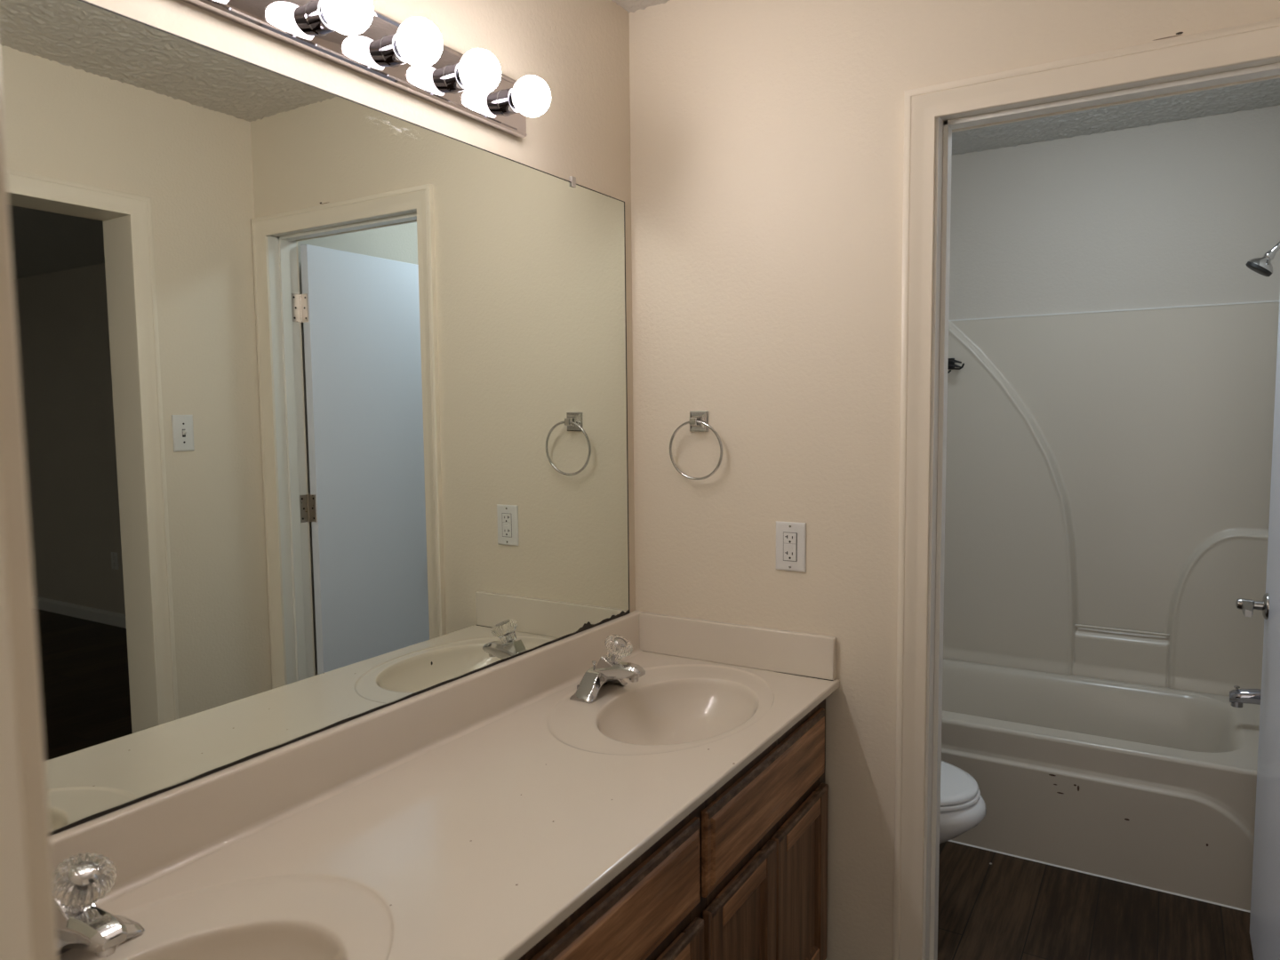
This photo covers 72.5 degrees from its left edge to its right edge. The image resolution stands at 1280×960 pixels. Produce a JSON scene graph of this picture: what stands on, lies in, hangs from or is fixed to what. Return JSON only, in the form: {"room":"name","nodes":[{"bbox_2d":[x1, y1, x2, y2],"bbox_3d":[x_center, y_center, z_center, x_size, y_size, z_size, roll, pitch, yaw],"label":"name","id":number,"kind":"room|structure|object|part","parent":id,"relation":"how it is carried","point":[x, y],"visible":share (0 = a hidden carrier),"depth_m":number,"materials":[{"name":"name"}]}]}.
{"room":"bathroom","nodes":[
{"label":"bathroom","id":0,"kind":"room"},
{"bbox_2d":[84,0,635,612],"bbox_3d":[-0.534,0.099,1.548,0.100,2.440,2.065,2,5,31],"label":"wall","id":1,"kind":"structure","parent":0,"point":[580,49],"depth_m":1.89,"materials":[{"name":"beige paint"}]},
{"bbox_2d":[0,0,629,835],"bbox_3d":[-0.497,-0.118,1.490,0.008,1.070,1.792,2,5,31],"label":"wall mirror","id":2,"kind":"object","parent":1,"relation":"attached to","point":[324,393],"visible":0.98,"depth_m":1.36,"materials":[{"name":"white mirror"}]},
{"bbox_2d":[49,610,643,906],"bbox_3d":[-0.472,0.466,1.541,0.036,0.102,1.836,2,5,31],"label":"backsplash","id":3,"kind":"structure","parent":1,"relation":"attached to","point":[147,840],"depth_m":1.43,"materials":[{"name":"stone"}]},
{"bbox_2d":[181,0,550,137],"bbox_3d":[-0.436,-0.743,1.434,0.129,0.109,0.898,2,5,31],"label":"vanity light","id":4,"kind":"object","parent":1,"relation":"attached to","point":[411,57],"visible":1,"depth_m":1.49,"materials":[{"name":"silver metal"}]},
{"bbox_2d":[304,0,373,36],"bbox_3d":[-0.467,-0.733,1.363,0.108,0.077,0.077,2,5,31],"label":"bulb","id":5,"kind":"object","parent":4,"relation":"attached to","point":[322,18],"depth_m":1.35,"materials":[{"name":"white glass"}]},
{"bbox_2d":[379,16,442,67],"bbox_3d":[-0.389,-0.744,1.493,0.108,0.077,0.077,2,5,31],"label":"bulb","id":6,"kind":"object","parent":4,"relation":"attached to","point":[417,42],"depth_m":1.47,"materials":[{"name":"white glass"}]},
{"bbox_2d":[442,48,501,94],"bbox_3d":[-0.309,-0.755,1.623,0.108,0.077,0.077,2,5,31],"label":"bulb","id":7,"kind":"object","parent":4,"relation":"attached to","point":[477,71],"depth_m":1.60,"materials":[{"name":"white glass"}]},
{"bbox_2d":[496,75,550,117],"bbox_3d":[-0.231,-0.766,1.753,0.108,0.077,0.077,2,5,31],"label":"bulb","id":8,"kind":"object","parent":4,"relation":"attached to","point":[529,96],"depth_m":1.73,"materials":[{"name":"white glass"}]},
{"bbox_2d":[611,0,669,13],"bbox_3d":[0.154,-1.088,1.026,1.540,0.004,1.840,2,5,31],"label":"ceiling","id":9,"kind":"structure","parent":0,"point":[629,5],"depth_m":2.16,"materials":[{"name":"white paint"}]},
{"bbox_2d":[629,0,1279,959],"bbox_3d":[0.673,0.054,1.955,1.540,2.440,0.115,2,5,31],"label":"wall","id":10,"kind":"structure","parent":0,"point":[767,136],"depth_m":2.05,"materials":[{"name":"beige paint"}]},
{"bbox_2d":[669,410,722,479],"bbox_3d":[0.143,-0.085,2.175,0.150,0.172,0.039,2,5,31],"label":"towel ring","id":11,"kind":"object","parent":10,"relation":"attached to","point":[699,420],"visible":1,"depth_m":2.17,"materials":[{"name":"silver metal"}]},
{"bbox_3d":[0.134,-0.145,2.164,0.019,0.019,0.020,2,5,31],"label":"post","id":12,"kind":"part","parent":11,"relation":"part of","materials":[{"name":"silver metal"}]},
{"bbox_3d":[0.144,-0.146,2.180,0.051,0.051,0.020,2,5,31],"label":"mounting plate","id":13,"kind":"part","parent":11,"relation":"part of","materials":[{"name":"silver metal"}]},
{"bbox_2d":[776,520,806,572],"bbox_3d":[0.358,0.159,2.083,0.075,0.117,0.009,2,5,31],"label":"wall outlet","id":14,"kind":"object","parent":10,"relation":"attached to","point":[790,536],"visible":1,"depth_m":2.08,"materials":[{"name":"white plastic"}]},
{"bbox_2d":[783,532,796,560],"bbox_3d":[0.357,0.159,2.081,0.033,0.067,0.002,2,5,31],"label":"receptacle","id":15,"kind":"object","parent":14,"relation":"attached to","point":[789,539],"depth_m":2.08,"materials":[{"name":"white plastic"}]},
{"bbox_2d":[892,16,1279,959],"bbox_3d":[0.937,0.235,1.733,0.841,2.109,0.017,2,5,31],"label":"trim","id":16,"kind":"structure","parent":10,"relation":"attached to","point":[1257,41],"depth_m":1.88,"materials":[{"name":"beige paint"}]},
{"bbox_2d":[922,56,1279,959],"bbox_3d":[0.974,0.251,1.790,0.745,2.068,0.116,2,5,31],"label":"door frame","id":17,"kind":"structure","parent":10,"relation":"attached to","point":[945,125],"depth_m":1.91,"materials":[{"name":"paint"}]},
{"bbox_2d":[952,74,1279,132],"bbox_3d":[1.005,0.226,1.845,0.841,2.109,0.017,2,5,31],"label":"trim","id":18,"kind":"structure","parent":10,"relation":"attached to","point":[1276,76],"depth_m":1.77,"materials":[{"name":"beige paint"}]},
{"bbox_2d":[1235,296,1279,959],"bbox_3d":[1.458,0.244,1.959,0.163,2.022,0.740,2,5,31],"label":"door","id":19,"kind":"structure","parent":10,"relation":"in","point":[1265,901],"depth_m":2.12,"materials":[{"name":"white paint"}]},
{"bbox_3d":[1.546,0.324,2.210,0.058,0.029,0.114,2,5,31],"label":"lever","id":20,"kind":"part","parent":19,"relation":"part of","materials":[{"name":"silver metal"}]},
{"bbox_2d":[937,840,1253,959],"bbox_3d":[2.307,1.427,0.250,6.420,0.060,5.100,2,5,31],"label":"floor","id":21,"kind":"structure","parent":0,"point":[993,906],"depth_m":2.46,"materials":[{"name":"brown wood"}]},
{"bbox_2d":[518,698,828,959],"bbox_3d":[-0.245,0.935,1.442,0.541,0.784,1.832,2,5,31],"label":"vanity cabinet","id":22,"kind":"object","parent":21,"relation":"on","point":[743,876],"visible":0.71,"depth_m":1.62,"materials":[{"name":"brown wood"}]},
{"bbox_2d":[49,610,839,959],"bbox_3d":[-0.247,0.544,1.411,0.560,0.242,1.837,2,5,31],"label":"countertop","id":23,"kind":"structure","parent":22,"relation":"on","point":[468,817],"depth_m":1.36,"materials":[{"name":"stone"}]},
{"bbox_2d":[52,852,144,958],"bbox_3d":[-0.638,0.497,0.998,0.142,0.136,0.160,2,5,31],"label":"faucet","id":24,"kind":"object","parent":23,"relation":"on","point":[81,879],"visible":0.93,"depth_m":0.98,"materials":[{"name":"silver metal"}]},
{"bbox_3d":[-0.630,0.460,0.990,0.062,0.061,0.065,2,5,31],"label":"knob","id":25,"kind":"part","parent":24,"relation":"part of","materials":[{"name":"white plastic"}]},
{"bbox_3d":[-0.626,0.514,0.992,0.113,0.049,0.046,2,5,31],"label":"spout","id":26,"kind":"part","parent":24,"relation":"part of","materials":[{"name":"silver metal"}]},
{"bbox_2d":[57,872,395,959],"bbox_3d":[-0.539,0.630,0.926,0.444,0.127,0.620,2,5,30],"label":"sink basin","id":27,"kind":"object","parent":23,"relation":"in","point":[182,916],"depth_m":1.11,"materials":[{"name":"beige ceramic"}]},
{"bbox_2d":[569,634,645,703],"bbox_3d":[-0.056,0.414,1.957,0.142,0.136,0.160,2,5,31],"label":"faucet","id":28,"kind":"object","parent":23,"relation":"on","point":[609,668],"visible":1,"depth_m":1.94,"materials":[{"name":"silver metal"}]},
{"bbox_3d":[-0.047,0.377,1.948,0.062,0.061,0.065,2,5,31],"label":"knob","id":29,"kind":"part","parent":28,"relation":"part of","materials":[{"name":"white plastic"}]},
{"bbox_3d":[-0.043,0.432,1.950,0.113,0.049,0.046,2,5,31],"label":"spout","id":30,"kind":"part","parent":28,"relation":"part of","materials":[{"name":"silver metal"}]},
{"bbox_2d":[544,664,775,755],"bbox_3d":[0.054,0.547,1.902,0.444,0.127,0.620,2,5,30],"label":"sink basin","id":31,"kind":"object","parent":23,"relation":"in","point":[672,709],"depth_m":1.98,"materials":[{"name":"beige ceramic"}]},
{"bbox_3d":[-0.024,0.669,1.289,0.017,0.150,0.488,2,5,31],"label":"drawer","id":32,"kind":"part","parent":22,"relation":"part of","materials":[{"name":"brown wood"}]},
{"bbox_3d":[-0.022,0.797,1.299,0.018,0.052,0.384,2,5,31],"label":"rail","id":33,"kind":"part","parent":22,"relation":"part of","materials":[{"name":"brown wood"}]},
{"bbox_3d":[0.193,0.769,1.654,0.018,0.052,0.196,2,5,31],"label":"rail","id":34,"kind":"part","parent":22,"relation":"part of","materials":[{"name":"brown wood"}]},
{"bbox_3d":[0.195,0.956,1.669,0.013,0.331,0.204,2,5,31],"label":"panel","id":35,"kind":"part","parent":22,"relation":"part of","materials":[{"name":"brown wood"}]},
{"bbox_3d":[0.272,0.629,1.775,0.017,0.154,0.608,2,5,31],"label":"drawer","id":36,"kind":"part","parent":22,"relation":"part of","materials":[{"name":"brown wood"}]},
{"bbox_3d":[0.354,0.747,1.918,0.018,0.052,0.205,2,5,31],"label":"rail","id":37,"kind":"part","parent":22,"relation":"part of","materials":[{"name":"brown wood"}]},
{"bbox_3d":[0.355,0.934,1.933,0.013,0.331,0.213,2,5,31],"label":"panel","id":38,"kind":"part","parent":22,"relation":"part of","materials":[{"name":"brown wood"}]},
{"bbox_3d":[0.358,1.121,1.948,0.018,0.052,0.205,2,5,31],"label":"rail","id":39,"kind":"part","parent":22,"relation":"part of","materials":[{"name":"brown wood"}]},
{"bbox_2d":[939,760,986,843],"bbox_3d":[0.604,0.860,2.591,0.797,0.735,0.460,2,5,31],"label":"toilet","id":40,"kind":"object","parent":21,"relation":"on","point":[963,807],"visible":0.16,"depth_m":2.36,"materials":[{"name":"white ceramic"}]},
{"bbox_3d":[0.691,0.844,2.537,0.549,0.017,0.362,2,5,31],"label":"lid","id":41,"kind":"part","parent":40,"relation":"part of","materials":[{"name":"white ceramic"}]},
{"bbox_3d":[0.695,0.862,2.536,0.551,0.014,0.366,2,5,31],"label":"seat","id":42,"kind":"part","parent":40,"relation":"part of","materials":[{"name":"white ceramic"}]},
{"bbox_3d":[0.651,1.048,2.579,0.693,0.360,0.382,2,5,31],"label":"bowl","id":43,"kind":"part","parent":40,"relation":"part of","materials":[{"name":"white ceramic"}]},
{"bbox_2d":[941,658,1260,912],"bbox_3d":[1.358,0.973,3.140,1.526,0.405,0.788,2,5,31],"label":"bathtub","id":44,"kind":"object","parent":21,"relation":"on","point":[1149,787],"visible":0.56,"depth_m":2.73,"materials":[{"name":"white plastic"}]},
{"bbox_2d":[943,299,1279,695],"bbox_3d":[1.355,0.081,3.086,1.539,1.382,0.774,2,5,31],"label":"tub surround","id":45,"kind":"object","parent":44,"relation":"on","point":[1108,472],"visible":0.66,"depth_m":3.27,"materials":[{"name":"white plastic"}]},
{"bbox_2d":[947,358,964,373],"bbox_3d":[1.237,-0.454,3.467,0.110,0.062,0.068,2,5,31],"label":"hook rack","id":46,"kind":"object","parent":45,"relation":"attached to","point":[951,365],"visible":0.59,"depth_m":3.45,"materials":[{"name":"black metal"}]},
{"bbox_3d":[1.231,-0.466,3.505,0.060,0.044,0.008,2,5,31],"label":"backing plate","id":47,"kind":"part","parent":46,"relation":"part of","materials":[{"name":"black metal"}]},
{"bbox_2d":[1228,685,1261,707],"bbox_3d":[1.933,0.688,2.761,0.117,0.067,0.054,2,5,31],"label":"tub spout","id":48,"kind":"object","parent":45,"relation":"attached to","point":[1237,697],"visible":0.76,"depth_m":2.76,"materials":[{"name":"silver metal"}]},
{"bbox_2d":[948,104,1279,769],"bbox_3d":[1.602,-0.073,3.436,1.790,2.440,0.100,2,5,31],"label":"wall","id":49,"kind":"structure","parent":0,"point":[1173,213],"depth_m":3.20,"materials":[{"name":"white paint"}]},
{"bbox_2d":[952,78,1279,155],"bbox_3d":[1.116,-1.224,2.609,1.540,0.004,1.645,2,5,31],"label":"ceiling","id":50,"kind":"structure","parent":0,"point":[1260,94],"depth_m":3.04,"materials":[{"name":"white paint"}]},
{"bbox_3d":[-0.339,0.197,0.291,1.540,2.440,0.110,2,5,31],"label":"wall","id":51,"kind":"structure","parent":0,"visible":0},
{"bbox_2d":[0,456,34,959],"bbox_3d":[0.046,0.397,0.074,0.608,2.068,0.111,2,5,31],"label":"door frame","id":52,"kind":"structure","parent":51,"relation":"attached to","point":[16,925],"depth_m":0.24,"materials":[{"name":"beige paint"}]},
{"bbox_2d":[0,84,58,959],"bbox_3d":[0.062,0.371,0.136,0.667,2.109,0.015,2,5,31],"label":"trim","id":53,"kind":"structure","parent":51,"relation":"attached to","point":[12,436],"depth_m":0.25,"materials":[{"name":"beige paint"}]},
{"bbox_3d":[1.877,0.014,2.311,0.150,2.440,1.745,2,5,31],"label":"wall","id":54,"kind":"structure","parent":0,"visible":0},
{"bbox_2d":[1245,241,1279,276],"bbox_3d":[1.928,-0.694,2.645,0.154,0.150,0.077,2,5,31],"label":"shower","id":55,"kind":"object","parent":54,"relation":"attached to","point":[1262,266],"visible":1,"depth_m":2.64,"materials":[{"name":"silver metal"}]},
{"bbox_3d":[1.953,-0.715,2.628,0.096,0.066,0.017,2,5,31],"label":"shower arm","id":56,"kind":"part","parent":55,"relation":"part of","materials":[{"name":"silver metal"}]}
]}

